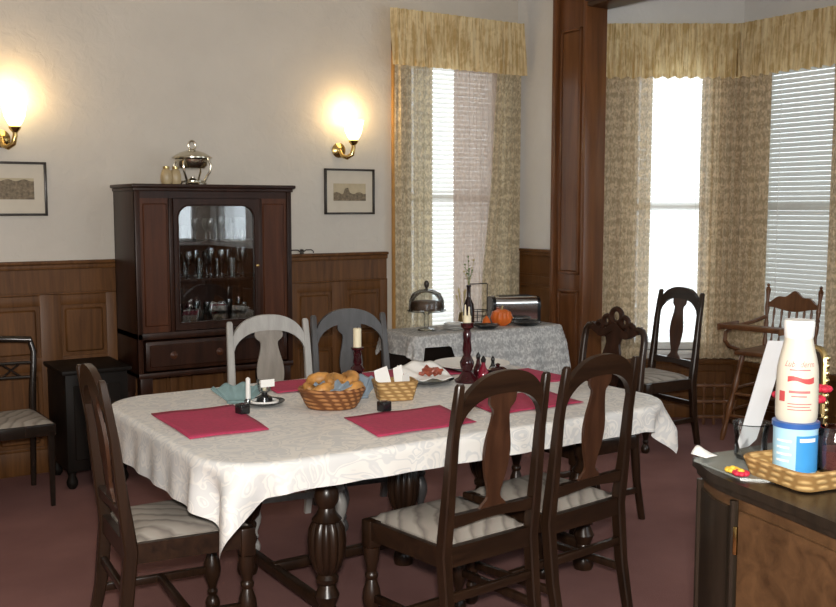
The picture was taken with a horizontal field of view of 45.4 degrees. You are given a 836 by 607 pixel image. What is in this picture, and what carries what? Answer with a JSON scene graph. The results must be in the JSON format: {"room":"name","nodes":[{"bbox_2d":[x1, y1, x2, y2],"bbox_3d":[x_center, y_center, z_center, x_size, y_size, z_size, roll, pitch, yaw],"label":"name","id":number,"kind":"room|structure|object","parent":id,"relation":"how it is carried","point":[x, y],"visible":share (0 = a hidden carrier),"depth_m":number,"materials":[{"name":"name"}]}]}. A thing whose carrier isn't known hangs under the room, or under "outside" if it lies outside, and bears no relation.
{"room":"dining room","nodes":[
{"label":"dining room","id":0,"kind":"room"},
{"bbox_2d":[244,377,251,400],"bbox_3d":[-0.690,0.352,4.059,0.032,0.105,0.032,-4,7,-33],"label":"taper candle","id":1,"kind":"object","parent":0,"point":[248,390],"visible":0.68,"depth_m":4.05,"materials":[{"name":"white wax"}]},
{"bbox_2d":[0,0,517,328],"bbox_3d":[-1.931,-0.626,5.970,6.670,3.200,0.140,-4,7,-33],"label":"wall","id":2,"kind":"structure","parent":0,"point":[112,90],"depth_m":6.19,"materials":[{"name":"paint"}]},
{"bbox_2d":[0,101,26,149],"bbox_3d":[-2.253,-0.981,5.535,0.177,0.261,0.180,-4,7,-33],"label":"wall sconce","id":3,"kind":"object","parent":2,"relation":"attached to","point":[14,112],"visible":1,"depth_m":5.50,"materials":[{"name":"glass"}]},
{"bbox_2d":[0,161,47,215],"bbox_3d":[-2.293,-0.647,5.633,0.390,0.305,0.023,-4,7,-33],"label":"framed picture","id":4,"kind":"object","parent":2,"relation":"attached to","point":[23,185],"visible":1,"depth_m":5.67},
{"bbox_2d":[0,178,34,199],"bbox_3d":[-2.294,-0.647,5.633,0.250,0.120,0.003,-4,7,-33],"label":"print","id":5,"kind":"object","parent":4,"relation":"attached to","point":[10,188],"depth_m":5.65},
{"bbox_2d":[0,251,388,478],"bbox_3d":[-2.448,0.392,5.622,5.320,1.240,0.045,-4,7,-33],"label":"wainscoting","id":6,"kind":"structure","parent":2,"relation":"attached to","point":[67,308],"depth_m":5.92,"materials":[{"name":"brown wood"}]},
{"bbox_2d":[332,119,363,159],"bbox_3d":[-0.456,-1.092,6.691,0.177,0.261,0.180,-4,7,-33],"label":"wall sconce","id":7,"kind":"object","parent":2,"relation":"attached to","point":[353,128],"visible":1,"depth_m":6.66,"materials":[{"name":"glass"}]},
{"bbox_2d":[324,168,374,213],"bbox_3d":[-0.465,-0.762,6.809,0.385,0.308,0.023,-4,7,-33],"label":"framed picture","id":8,"kind":"object","parent":2,"relation":"attached to","point":[346,191],"visible":1,"depth_m":6.81},
{"bbox_2d":[333,183,365,200],"bbox_3d":[-0.465,-0.758,6.810,0.250,0.117,0.002,-4,7,-33],"label":"print","id":9,"kind":"object","parent":8,"relation":"attached to","point":[341,191],"depth_m":6.81},
{"bbox_2d":[391,42,395,328],"bbox_3d":[0.265,-0.529,7.303,1.150,2.750,0.030,-4,7,-33],"label":"trim","id":10,"kind":"structure","parent":2,"relation":"attached to","point":[392,64],"depth_m":6.98,"materials":[{"name":"wood"}]},
{"bbox_2d":[432,67,453,325],"bbox_3d":[0.263,-0.786,7.309,0.700,1.940,0.036,-4,7,-33],"label":"blind","id":11,"kind":"object","parent":2,"relation":"attached to","point":[438,205],"visible":0.23,"depth_m":7.25,"materials":[{"name":"white paint"}]},
{"bbox_2d":[390,7,526,75],"bbox_3d":[0.309,-1.835,7.048,1.155,0.380,0.071,-4,7,-33],"label":"valance","id":12,"kind":"object","parent":2,"relation":"attached to","point":[418,38],"visible":1,"depth_m":7.03,"materials":[{"name":"fabric"}]},
{"bbox_2d":[394,64,432,328],"bbox_3d":[-0.029,-0.737,7.009,0.300,1.980,0.050,-4,7,-33],"label":"lace curtain","id":13,"kind":"object","parent":12,"relation":"hanging from","point":[413,112],"visible":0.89,"depth_m":7.00,"materials":[{"name":"fabric"}]},
{"bbox_2d":[482,74,520,320],"bbox_3d":[0.618,-0.777,7.425,0.340,1.980,0.050,-4,7,-33],"label":"lace curtain","id":14,"kind":"object","parent":12,"relation":"hanging from","point":[501,256],"visible":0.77,"depth_m":7.43,"materials":[{"name":"fabric"}]},
{"bbox_2d":[453,70,496,322],"bbox_3d":[0.424,-0.789,7.346,0.390,1.940,0.033,-4,7,-33],"label":"sheer curtain","id":15,"kind":"object","parent":2,"relation":"hanging from","point":[474,92],"visible":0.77,"depth_m":7.32,"materials":[{"name":"fabric"}]},
{"bbox_2d":[0,417,772,606],"bbox_3d":[0.518,1.280,3.390,8.000,0.100,7.500,-4,7,-33],"label":"floor","id":16,"kind":"structure","parent":0,"point":[48,552],"depth_m":4.55,"materials":[{"name":"carpet"}]},
{"bbox_2d":[0,336,55,505],"bbox_3d":[-2.197,0.622,5.262,0.470,0.854,0.503,-4,7,-33],"label":"chair","id":17,"kind":"object","parent":16,"relation":"on","point":[30,423],"visible":1,"depth_m":5.21,"materials":[{"name":"black wood"}]},
{"bbox_2d":[43,356,131,488],"bbox_3d":[-1.881,0.672,5.712,0.380,0.665,0.445,-4,7,-33],"label":"cabinet","id":18,"kind":"object","parent":16,"relation":"on","point":[66,410],"visible":0.61,"depth_m":5.53,"materials":[{"name":"wood"}]},
{"bbox_2d":[76,363,256,606],"bbox_3d":[-0.894,0.702,3.539,0.520,1.022,0.478,-3,6,-29],"label":"dining chair","id":19,"kind":"object","parent":16,"relation":"on","point":[162,530],"visible":0.93,"depth_m":3.44,"materials":[{"name":"brown wood"}]},
{"bbox_2d":[110,183,295,476],"bbox_3d":[-1.279,0.128,6.067,1.004,1.680,0.444,-4,7,-33],"label":"china cabinet","id":20,"kind":"object","parent":16,"relation":"on","point":[153,338],"visible":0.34,"depth_m":5.90,"materials":[{"name":"brown wood"}]},
{"bbox_2d":[160,166,171,183],"bbox_3d":[-1.460,-0.743,5.799,0.065,0.106,0.065,-1,6,-10],"label":"jar","id":21,"kind":"object","parent":20,"relation":"on","point":[166,175],"visible":0.85,"depth_m":5.78,"materials":[{"name":"beige ceramic"}]},
{"bbox_2d":[171,166,180,183],"bbox_3d":[-1.413,-0.746,5.828,0.065,0.106,0.065,-1,6,-10],"label":"jar","id":22,"kind":"object","parent":20,"relation":"on","point":[176,175],"visible":0.87,"depth_m":5.80,"materials":[{"name":"beige ceramic"}]},
{"bbox_2d":[172,140,211,183],"bbox_3d":[-1.341,-0.837,5.938,0.236,0.266,0.236,-4,7,-33],"label":"chafing dish","id":23,"kind":"object","parent":20,"relation":"on","point":[191,158],"visible":0.92,"depth_m":5.87,"materials":[{"name":"silver metal"}]},
{"bbox_2d":[206,248,214,277],"bbox_3d":[-1.233,-0.241,5.946,0.052,0.179,0.051,-4,7,-33],"label":"goblet","id":24,"kind":"object","parent":20,"relation":"on","point":[206,248],"visible":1,"depth_m":5.94,"materials":[{"name":"clear glass"}]},
{"bbox_2d":[179,239,252,243],"bbox_3d":[-1.300,-0.375,6.050,0.924,0.014,0.338,-4,7,-33],"label":"shelf","id":25,"kind":"object","parent":20,"relation":"attached to","point":[184,241],"depth_m":6.00,"materials":[{"name":"brown wood"}]},
{"bbox_2d":[180,273,252,281],"bbox_3d":[-1.300,-0.156,6.072,0.924,0.014,0.338,-4,7,-33],"label":"shelf","id":26,"kind":"object","parent":20,"relation":"attached to","point":[249,276],"depth_m":6.05,"materials":[{"name":"brown wood"}]},
{"bbox_2d":[238,247,246,276],"bbox_3d":[-1.062,-0.252,6.056,0.052,0.179,0.051,-4,7,-33],"label":"goblet","id":27,"kind":"object","parent":20,"relation":"on","point":[239,247],"visible":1,"depth_m":6.05,"materials":[{"name":"clear glass"}]},
{"bbox_2d":[226,314,346,550],"bbox_3d":[-0.643,0.585,4.759,0.478,1.022,0.520,-2,6,-24],"label":"dining chair","id":28,"kind":"object","parent":16,"relation":"on","point":[268,329],"visible":0.22,"depth_m":4.91,"materials":[{"name":"grey wood"}]},
{"bbox_2d":[310,308,426,530],"bbox_3d":[-0.266,0.557,5.049,0.478,1.022,0.520,-2,6,-24],"label":"dining chair","id":29,"kind":"object","parent":16,"relation":"on","point":[346,319],"visible":0.25,"depth_m":5.20,"materials":[{"name":"grey wood"}]},
{"bbox_2d":[381,346,454,368],"bbox_3d":[0.378,0.529,6.869,1.252,0.727,0.410,-4,7,-33],"label":"side table","id":30,"kind":"object","parent":16,"relation":"on","point":[433,353],"visible":0.17,"depth_m":6.85,"materials":[{"name":"black wood"}]},
{"bbox_2d":[375,321,570,374],"bbox_3d":[0.395,0.367,6.837,1.326,0.416,0.546,-4,7,-33],"label":"lace tablecloth","id":31,"kind":"object","parent":30,"relation":"on","point":[543,346],"visible":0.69,"depth_m":6.69,"materials":[{"name":"fabric"}]},
{"bbox_2d":[407,280,445,330],"bbox_3d":[0.056,0.012,6.616,0.260,0.332,0.260,-4,7,-33],"label":"cake stand","id":32,"kind":"object","parent":31,"relation":"on","point":[415,294],"visible":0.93,"depth_m":6.65,"materials":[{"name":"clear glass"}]},
{"bbox_2d":[410,300,442,310],"bbox_3d":[0.057,0.009,6.617,0.216,0.060,0.217,-4,7,-33],"label":"round cake","id":33,"kind":"object","parent":32,"relation":"on","point":[421,305],"visible":1,"depth_m":6.53,"materials":[{"name":"food"}]},
{"bbox_2d":[444,322,462,329],"bbox_3d":[0.251,0.150,6.696,0.160,0.040,0.159,-4,7,-33],"label":"saucer","id":34,"kind":"object","parent":31,"relation":"on","point":[447,325],"visible":0.8,"depth_m":6.68,"materials":[{"name":"white ceramic"}]},
{"bbox_2d":[456,288,465,321],"bbox_3d":[0.315,0.022,6.904,0.109,0.255,0.092,-4,7,-33],"label":"wheat","id":35,"kind":"object","parent":31,"relation":"on","point":[460,316],"visible":0.62,"depth_m":6.88,"materials":[{"name":"plant"}]},
{"bbox_2d":[463,256,474,327],"bbox_3d":[0.343,-0.079,6.751,0.083,0.486,0.098,3,6,29],"label":"wine bottle","id":36,"kind":"object","parent":31,"relation":"on","point":[469,303],"visible":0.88,"depth_m":6.73,"materials":[{"name":"black glass"}]},
{"bbox_2d":[469,283,488,323],"bbox_3d":[0.417,-0.003,7.016,0.178,0.280,0.133,-4,7,-33],"label":"wire basket","id":37,"kind":"object","parent":31,"relation":"on","point":[477,311],"visible":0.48,"depth_m":7.05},
{"bbox_2d":[474,323,499,328],"bbox_3d":[0.463,0.153,6.738,0.180,0.026,0.179,-4,7,-33],"label":"plate","id":38,"kind":"object","parent":31,"relation":"on","point":[478,325],"visible":0.98,"depth_m":6.71,"materials":[{"name":"ceramic"}]},
{"bbox_2d":[490,305,512,325],"bbox_3d":[0.576,0.082,6.888,0.154,0.139,0.146,-4,7,-33],"label":"pumpkin","id":39,"kind":"object","parent":31,"relation":"on","point":[503,317],"visible":0.91,"depth_m":6.84,"materials":[{"name":"plant"}]},
{"bbox_2d":[487,294,540,322],"bbox_3d":[0.692,0.035,7.097,0.372,0.192,0.176,-1,6,-11],"label":"toaster","id":40,"kind":"object","parent":31,"relation":"on","point":[521,306],"visible":0.84,"depth_m":7.02,"materials":[{"name":"silver metal"}]},
{"bbox_2d":[513,320,540,325],"bbox_3d":[0.753,0.137,6.913,0.200,0.026,0.199,-4,7,-33],"label":"plate","id":41,"kind":"object","parent":31,"relation":"on","point":[518,322],"visible":1,"depth_m":6.91,"materials":[{"name":"ceramic"}]},
{"bbox_2d":[237,443,600,606],"bbox_3d":[-0.119,0.781,4.167,1.980,0.744,1.330,-4,7,-33],"label":"dining table","id":42,"kind":"object","parent":16,"relation":"on","point":[326,539],"visible":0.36,"depth_m":3.92,"materials":[{"name":"brown wood"}]},
{"bbox_2d":[105,365,677,558],"bbox_3d":[-0.124,0.544,4.140,2.059,0.292,1.407,-4,7,-33],"label":"tablecloth","id":43,"kind":"object","parent":42,"relation":"on","point":[223,479],"visible":0.56,"depth_m":3.47,"materials":[{"name":"fabric"}]},
{"bbox_2d":[151,404,268,438],"bbox_3d":[-0.761,0.435,3.716,0.350,0.006,0.490,-4,7,-33],"label":"placemat","id":44,"kind":"object","parent":43,"relation":"on","point":[218,420],"visible":0.97,"depth_m":3.69,"materials":[{"name":"fabric"}]},
{"bbox_2d":[235,402,249,414],"bbox_3d":[-0.675,0.404,3.847,0.044,0.042,0.044,-5,8,-45],"label":"votive","id":45,"kind":"object","parent":44,"relation":"on","point":[240,408],"visible":1,"depth_m":3.83,"materials":[{"name":"black glass"}]},
{"bbox_2d":[211,382,266,403],"bbox_3d":[-0.727,0.363,4.073,0.229,0.081,0.063,0,6,-3],"label":"folded napkin","id":46,"kind":"object","parent":43,"relation":"on","point":[235,394],"visible":0.86,"depth_m":4.07,"materials":[{"name":"teal fabric"}]},
{"bbox_2d":[244,379,284,406],"bbox_3d":[-0.620,0.354,4.034,0.164,0.105,0.164,-4,7,-33],"label":"saucer","id":47,"kind":"object","parent":43,"relation":"on","point":[263,400],"visible":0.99,"depth_m":4.01,"materials":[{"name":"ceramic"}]},
{"bbox_2d":[257,379,270,392],"bbox_3d":[-0.620,0.332,4.032,0.060,0.050,0.059,-4,7,-33],"label":"card holder","id":48,"kind":"object","parent":47,"relation":"on","point":[263,384],"depth_m":4.01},
{"bbox_2d":[266,379,305,392],"bbox_3d":[-0.509,0.362,4.465,0.356,0.006,0.261,-3,6,-29],"label":"placemat","id":49,"kind":"object","parent":43,"relation":"on","point":[286,385],"visible":0.44,"depth_m":4.44,"materials":[{"name":"fabric"}]},
{"bbox_2d":[298,385,365,410],"bbox_3d":[-0.343,0.370,3.975,0.271,0.085,0.215,0,6,0],"label":"bread basket","id":50,"kind":"object","parent":43,"relation":"on","point":[313,399],"visible":0.73,"depth_m":3.90,"materials":[{"name":"brown wicker"}]},
{"bbox_2d":[306,372,328,385],"bbox_3d":[-0.392,0.300,3.982,0.112,0.058,0.073,0,6,-3],"label":"bread roll","id":51,"kind":"object","parent":50,"relation":"in","point":[318,377],"visible":0.67,"depth_m":3.96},
{"bbox_2d":[311,382,333,390],"bbox_3d":[-0.368,0.338,3.930,0.112,0.058,0.073,-5,8,-43],"label":"bread roll","id":52,"kind":"object","parent":50,"relation":"in","point":[324,386],"visible":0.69,"depth_m":3.90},
{"bbox_2d":[313,379,352,390],"bbox_3d":[-0.332,0.326,3.932,0.156,0.046,0.063,1,6,7],"label":"folded napkin","id":53,"kind":"object","parent":50,"relation":"in","point":[338,386],"visible":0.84,"depth_m":3.93,"materials":[{"name":"blue fabric"}]},
{"bbox_2d":[324,372,346,384],"bbox_3d":[-0.329,0.304,3.978,0.112,0.058,0.073,-5,8,-43],"label":"bread roll","id":54,"kind":"object","parent":50,"relation":"in","point":[330,378],"visible":0.74,"depth_m":3.95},
{"bbox_2d":[342,370,359,382],"bbox_3d":[-0.270,0.298,4.005,0.073,0.058,0.112,-1,6,-13],"label":"bread roll","id":55,"kind":"object","parent":50,"relation":"in","point":[351,375],"visible":0.67,"depth_m":3.97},
{"bbox_2d":[345,380,363,390],"bbox_3d":[-0.255,0.335,3.959,0.073,0.058,0.112,4,7,37],"label":"bread roll","id":56,"kind":"object","parent":50,"relation":"in","point":[356,384],"visible":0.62,"depth_m":3.94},
{"bbox_2d":[350,326,367,377],"bbox_3d":[-0.281,0.227,4.624,0.114,0.245,0.113,-4,7,-33],"label":"candlestick","id":57,"kind":"object","parent":43,"relation":"on","point":[357,347],"visible":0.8,"depth_m":4.61,"materials":[{"name":"red wood"}]},
{"bbox_2d":[353,326,360,346],"bbox_3d":[-0.281,0.153,4.617,0.038,0.097,0.038,-4,7,-33],"label":"candle","id":58,"kind":"object","parent":57,"relation":"on","point":[356,331],"depth_m":4.60,"materials":[{"name":"beige wax"}]},
{"bbox_2d":[359,374,373,398],"bbox_3d":[-0.244,0.345,4.181,0.157,0.096,0.063,-1,6,-13],"label":"folded napkin","id":59,"kind":"object","parent":43,"relation":"on","point":[367,382],"visible":0.35,"depth_m":4.19,"materials":[{"name":"blue fabric"}]},
{"bbox_2d":[377,400,390,411],"bbox_3d":[-0.132,0.399,3.900,0.044,0.042,0.044,-5,8,-45],"label":"votive","id":60,"kind":"object","parent":43,"relation":"on","point":[383,405],"visible":1,"depth_m":3.88,"materials":[{"name":"black glass"}]},
{"bbox_2d":[371,376,417,400],"bbox_3d":[-0.096,0.355,4.146,0.180,0.082,0.128,-2,6,-17],"label":"basket","id":61,"kind":"object","parent":43,"relation":"on","point":[404,390],"visible":0.84,"depth_m":4.09,"materials":[{"name":"wicker"}]},
{"bbox_2d":[374,366,390,381],"bbox_3d":[-0.141,0.326,4.142,0.082,0.131,0.029,-2,6,-23],"label":"paper packet","id":62,"kind":"object","parent":61,"relation":"in","point":[382,374],"visible":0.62,"depth_m":4.14,"materials":[{"name":"paper"}]},
{"bbox_2d":[393,365,402,381],"bbox_3d":[-0.076,0.321,4.154,0.059,0.135,0.005,-2,6,-17],"label":"paper packet","id":63,"kind":"object","parent":61,"relation":"in","point":[397,371],"visible":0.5,"depth_m":4.15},
{"bbox_2d":[344,405,476,436],"bbox_3d":[-0.028,0.433,3.732,0.480,0.006,0.340,-4,7,-33],"label":"placemat","id":64,"kind":"object","parent":43,"relation":"on","point":[380,424],"visible":0.87,"depth_m":3.71,"materials":[{"name":"fabric"}]},
{"bbox_2d":[362,367,461,377],"bbox_3d":[-0.026,0.332,4.775,0.469,0.006,0.261,-3,6,-30],"label":"placemat","id":65,"kind":"object","parent":43,"relation":"on","point":[450,371],"visible":0.18,"depth_m":4.79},
{"bbox_2d":[418,378,453,384],"bbox_3d":[0.040,0.347,4.545,0.250,0.021,0.250,-4,7,-33],"label":"dinner plate","id":66,"kind":"object","parent":43,"relation":"on","point":[432,381],"visible":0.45,"depth_m":4.48,"materials":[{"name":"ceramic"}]},
{"bbox_2d":[397,360,453,380],"bbox_3d":[0.038,0.304,4.552,0.240,0.069,0.171,-1,6,-13],"label":"linen napkin","id":67,"kind":"object","parent":66,"relation":"on","point":[414,367],"depth_m":4.57,"materials":[{"name":"white fabric"}]},
{"bbox_2d":[455,304,477,383],"bbox_3d":[0.223,0.179,4.540,0.114,0.356,0.113,-4,7,-33],"label":"candlestick","id":68,"kind":"object","parent":43,"relation":"on","point":[467,362],"visible":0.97,"depth_m":4.52,"materials":[{"name":"red wood"}]},
{"bbox_2d":[463,313,470,322],"bbox_3d":[0.223,0.066,4.529,0.038,0.042,0.038,-4,7,-33],"label":"candle","id":69,"kind":"object","parent":68,"relation":"on","point":[466,318],"depth_m":4.51,"materials":[{"name":"beige wax"}]},
{"bbox_2d":[434,357,509,369],"bbox_3d":[0.265,0.302,4.949,0.380,0.023,0.380,-4,7,-33],"label":"serving platter","id":70,"kind":"object","parent":43,"relation":"on","point":[452,362],"visible":0.47,"depth_m":5.01,"materials":[{"name":"white ceramic"}]},
{"bbox_2d":[473,352,480,377],"bbox_3d":[0.280,0.285,4.646,0.046,0.125,0.046,-4,7,-33],"label":"pepper shaker","id":71,"kind":"object","parent":43,"relation":"on","point":[477,366],"visible":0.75,"depth_m":4.63,"materials":[{"name":"red glass"}]},
{"bbox_2d":[478,355,488,378],"bbox_3d":[0.298,0.295,4.564,0.052,0.120,0.052,-4,7,-33],"label":"oil cruet","id":72,"kind":"object","parent":43,"relation":"on","point":[483,370],"visible":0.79,"depth_m":4.55,"materials":[{"name":"red glass"}]},
{"bbox_2d":[488,363,506,372],"bbox_3d":[0.366,0.312,4.598,0.104,0.080,0.104,-4,7,-33],"label":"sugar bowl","id":73,"kind":"object","parent":43,"relation":"on","point":[497,367],"visible":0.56,"depth_m":4.58,"materials":[{"name":"silver ceramic"}]},
{"bbox_2d":[476,391,582,412],"bbox_3d":[0.421,0.399,4.086,0.480,0.006,0.310,-4,7,-33],"label":"placemat","id":74,"kind":"object","parent":43,"relation":"on","point":[523,402],"visible":0.38,"depth_m":4.04,"materials":[{"name":"fabric"}]},
{"bbox_2d":[519,368,560,381],"bbox_3d":[0.527,0.339,4.711,0.260,0.006,0.390,-4,7,-33],"label":"placemat","id":75,"kind":"object","parent":43,"relation":"on","point":[554,377],"visible":0.3,"depth_m":4.72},
{"bbox_2d":[362,369,550,606],"bbox_3d":[0.134,0.706,3.502,0.478,1.022,0.520,-4,7,-38],"label":"dining chair","id":76,"kind":"object","parent":16,"relation":"on","point":[449,533],"visible":1,"depth_m":3.37,"materials":[{"name":"brown wood"}]},
{"bbox_2d":[463,353,639,606],"bbox_3d":[0.511,0.673,3.846,0.478,1.022,0.520,-5,7,-40],"label":"dining chair","id":77,"kind":"object","parent":16,"relation":"on","point":[566,504],"visible":0.7,"depth_m":3.69,"materials":[{"name":"brown wood"}]},
{"bbox_2d":[510,306,647,534],"bbox_3d":[0.806,0.551,4.979,0.523,1.054,0.498,-4,7,-35],"label":"carved chair","id":78,"kind":"object","parent":16,"relation":"on","point":[615,330],"visible":0.48,"depth_m":4.97,"materials":[{"name":"brown wood"}]},
{"bbox_2d":[616,287,704,453],"bbox_3d":[1.538,0.409,6.573,0.520,1.022,0.478,-3,6,-29],"label":"dining chair","id":79,"kind":"object","parent":16,"relation":"on","point":[656,381],"visible":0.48,"depth_m":6.52,"materials":[{"name":"brown wood"}]},
{"bbox_2d":[690,383,736,424],"bbox_3d":[2.115,0.717,7.147,0.320,0.300,0.140,0,6,0],"label":"rack","id":80,"kind":"object","parent":16,"relation":"on","point":[704,385],"visible":0.49,"depth_m":7.14,"materials":[{"name":"brown wood"}]},
{"bbox_2d":[692,436,835,606],"bbox_3d":[1.063,0.877,2.365,0.750,0.900,0.860,-4,7,-33],"label":"sideboard","id":81,"kind":"object","parent":16,"relation":"on","point":[758,543],"visible":0.9,"depth_m":2.32,"materials":[{"name":"brown wood"}]},
{"bbox_2d":[691,445,717,457],"bbox_3d":[0.741,0.381,2.587,0.046,0.021,0.050,-4,7,-33],"label":"paper scrap","id":82,"kind":"object","parent":81,"relation":"on","point":[698,450],"visible":1,"depth_m":2.58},
{"bbox_2d":[694,449,770,481],"bbox_3d":[0.840,0.408,2.518,0.215,0.004,0.280,-2,6,-20],"label":"glass tray","id":83,"kind":"object","parent":81,"relation":"on","point":[725,458],"visible":0.54,"depth_m":2.54,"materials":[{"name":"glass"}]},
{"bbox_2d":[732,468,749,476],"bbox_3d":[0.775,0.404,2.399,0.043,0.017,0.042,4,7,37],"label":"flower","id":84,"kind":"object","parent":83,"relation":"on","point":[740,472],"visible":1,"depth_m":2.39,"materials":[{"name":"red plant"}]},
{"bbox_2d":[732,419,770,459],"bbox_3d":[0.860,0.352,2.584,0.096,0.094,0.096,-4,7,-33],"label":"glass vase","id":85,"kind":"object","parent":83,"relation":"on","point":[765,431],"visible":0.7,"depth_m":2.57,"materials":[{"name":"glass"}]},
{"bbox_2d":[738,340,783,448],"bbox_3d":[0.894,0.233,2.589,0.170,0.271,0.016,-4,7,-33],"label":"brochure","id":86,"kind":"object","parent":85,"relation":"in","point":[766,377],"visible":0.94,"depth_m":2.58,"materials":[{"name":"paper"}]},
{"bbox_2d":[744,449,835,491],"bbox_3d":[0.937,0.394,2.395,0.243,0.047,0.223,-2,6,-23],"label":"wicker tray","id":87,"kind":"object","parent":81,"relation":"on","point":[759,463],"visible":0.62,"depth_m":2.31,"materials":[{"name":"wicker"}]},
{"bbox_2d":[772,417,819,472],"bbox_3d":[0.915,0.343,2.427,0.110,0.125,0.110,-4,7,-33],"label":"tub","id":88,"kind":"object","parent":87,"relation":"in","point":[795,445],"visible":0.84,"depth_m":2.38,"materials":[{"name":"blue plastic"}]},
{"bbox_2d":[775,318,818,422],"bbox_3d":[0.915,0.160,2.409,0.099,0.243,0.098,-4,7,-33],"label":"lotion bottle","id":89,"kind":"object","parent":88,"relation":"on","point":[797,377],"visible":1,"depth_m":2.37,"materials":[{"name":"beige plastic"}]},
{"bbox_2d":[787,369,810,410],"bbox_3d":[0.905,0.205,2.369,0.054,0.098,0.009,1,6,13],"label":"print","id":90,"kind":"object","parent":89,"relation":"attached to","point":[798,380],"depth_m":2.37},
{"bbox_2d":[817,423,835,471],"bbox_3d":[1.009,0.351,2.417,0.090,0.110,0.090,-4,7,-33],"label":"candle jar","id":91,"kind":"object","parent":87,"relation":"in","point":[826,460],"visible":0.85,"depth_m":2.40,"materials":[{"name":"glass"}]},
{"bbox_2d":[771,384,832,423],"bbox_3d":[1.002,0.305,2.618,0.146,0.190,0.144,-4,7,-33],"label":"bunch","id":92,"kind":"object","parent":81,"relation":"on","point":[825,388],"visible":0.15,"depth_m":2.58,"materials":[{"name":"red plant"}]},
{"bbox_2d":[814,344,829,444],"bbox_3d":[1.059,0.250,2.715,0.068,0.278,0.120,0,6,-3],"label":"gilt frame","id":93,"kind":"object","parent":81,"relation":"on","point":[823,358],"visible":0.32,"depth_m":2.66,"materials":[{"name":"gold metal"}]},
{"bbox_2d":[816,351,821,412],"bbox_3d":[1.077,0.252,2.716,0.004,0.247,0.090,0,6,-3],"label":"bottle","id":94,"kind":"object","parent":93,"relation":"attached to","point":[819,353],"depth_m":2.67,"materials":[{"name":"plastic"}]},
{"bbox_2d":[717,283,828,439],"bbox_3d":[2.332,0.404,6.589,0.659,1.036,0.510,-5,7,-43],"label":"highchair","id":95,"kind":"object","parent":16,"relation":"on","point":[794,302],"visible":0.56,"depth_m":6.65,"materials":[{"name":"brown wood"}]},
{"bbox_2d":[717,320,783,335],"bbox_3d":[2.185,0.157,6.428,0.257,0.043,0.437,-5,8,-43],"label":"tray","id":96,"kind":"object","parent":95,"relation":"on","point":[732,325],"depth_m":6.38,"materials":[{"name":"brown wood"}]},
{"bbox_2d":[518,0,552,249],"bbox_3d":[2.745,-0.496,4.616,0.090,3.200,7.220,-4,7,-33],"label":"wall","id":97,"kind":"structure","parent":0,"point":[536,16],"depth_m":7.37,"materials":[{"name":"paint"}]},
{"bbox_2d":[519,248,549,321],"bbox_3d":[0.881,0.215,7.458,0.045,1.240,0.560,-4,7,-33],"label":"trim","id":98,"kind":"structure","parent":97,"relation":"attached to","point":[534,264],"depth_m":7.42,"materials":[{"name":"brown wood"}]},
{"bbox_2d":[549,0,606,380],"bbox_3d":[1.117,-0.728,7.024,0.200,3.200,0.340,-4,7,-33],"label":"pillar","id":99,"kind":"structure","parent":97,"relation":"attached to","point":[579,53],"depth_m":6.93,"materials":[{"name":"red wood"}]},
{"bbox_2d":[585,0,644,8],"bbox_3d":[1.947,-0.606,5.754,0.230,3.200,2.705,-4,7,-33],"label":"trim","id":100,"kind":"structure","parent":97,"relation":"attached to","point":[607,4],"depth_m":6.63,"materials":[{"name":"brown wood"}]},
{"bbox_2d":[607,0,835,357],"bbox_3d":[2.424,-0.653,6.246,1.183,3.200,3.399,-4,7,-33],"label":"wall","id":101,"kind":"structure","parent":0,"point":[647,11],"depth_m":7.15,"materials":[{"name":"paint"}]},
{"bbox_2d":[647,344,692,353],"bbox_3d":[1.860,-0.692,7.323,0.720,2.130,0.120,0,6,0],"label":"window","id":102,"kind":"structure","parent":101,"relation":"in","point":[661,349],"depth_m":7.41,"materials":[{"name":"white paint"}]},
{"bbox_2d":[648,76,701,343],"bbox_3d":[1.860,-0.714,7.293,0.500,2.040,0.036,0,6,0],"label":"blind","id":103,"kind":"object","parent":101,"relation":"attached to","point":[656,282],"visible":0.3,"depth_m":7.29,"materials":[{"name":"white paint"}]},
{"bbox_2d":[606,6,835,78],"bbox_3d":[2.269,-1.687,6.116,1.046,0.386,2.866,-4,7,-33],"label":"valance","id":104,"kind":"object","parent":101,"relation":"attached to","point":[806,39],"visible":0.87,"depth_m":7.02,"materials":[{"name":"fabric"}]},
{"bbox_2d":[601,76,652,358],"bbox_3d":[1.410,-0.670,7.199,0.520,2.150,0.055,0,6,-1],"label":"lace curtain","id":105,"kind":"object","parent":104,"relation":"hanging from","point":[629,101],"visible":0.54,"depth_m":7.19,"materials":[{"name":"fabric"}]},
{"bbox_2d":[697,76,742,358],"bbox_3d":[2.173,-0.670,7.199,0.294,2.150,0.055,0,6,-2],"label":"lace curtain","id":106,"kind":"object","parent":104,"relation":"hanging from","point":[722,99],"visible":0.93,"depth_m":7.20,"materials":[{"name":"fabric"}]},
{"bbox_2d":[734,72,771,362],"bbox_3d":[2.371,-0.657,7.072,0.056,2.150,0.260,-4,7,-33],"label":"lace curtain","id":107,"kind":"object","parent":104,"relation":"hanging from","point":[757,90],"visible":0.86,"depth_m":7.06,"materials":[{"name":"fabric"}]},
{"bbox_2d":[823,64,835,373],"bbox_3d":[2.818,-0.591,6.381,0.059,2.150,0.450,-4,7,-33],"label":"lace curtain","id":108,"kind":"object","parent":104,"relation":"hanging from","point":[829,345],"visible":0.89,"depth_m":6.57,"materials":[{"name":"fabric"}]},
{"bbox_2d":[627,358,835,437],"bbox_3d":[2.362,0.724,6.342,1.162,0.440,3.253,-4,7,-33],"label":"trim","id":109,"kind":"structure","parent":101,"relation":"attached to","point":[714,370],"depth_m":7.37,"materials":[{"name":"brown wood"}]},
{"bbox_2d":[763,64,834,346],"bbox_3d":[2.647,-0.668,6.819,0.036,2.040,0.680,-4,7,-33],"label":"blind","id":110,"kind":"object","parent":101,"relation":"attached to","point":[807,197],"visible":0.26,"depth_m":6.85,"materials":[{"name":"white paint"}]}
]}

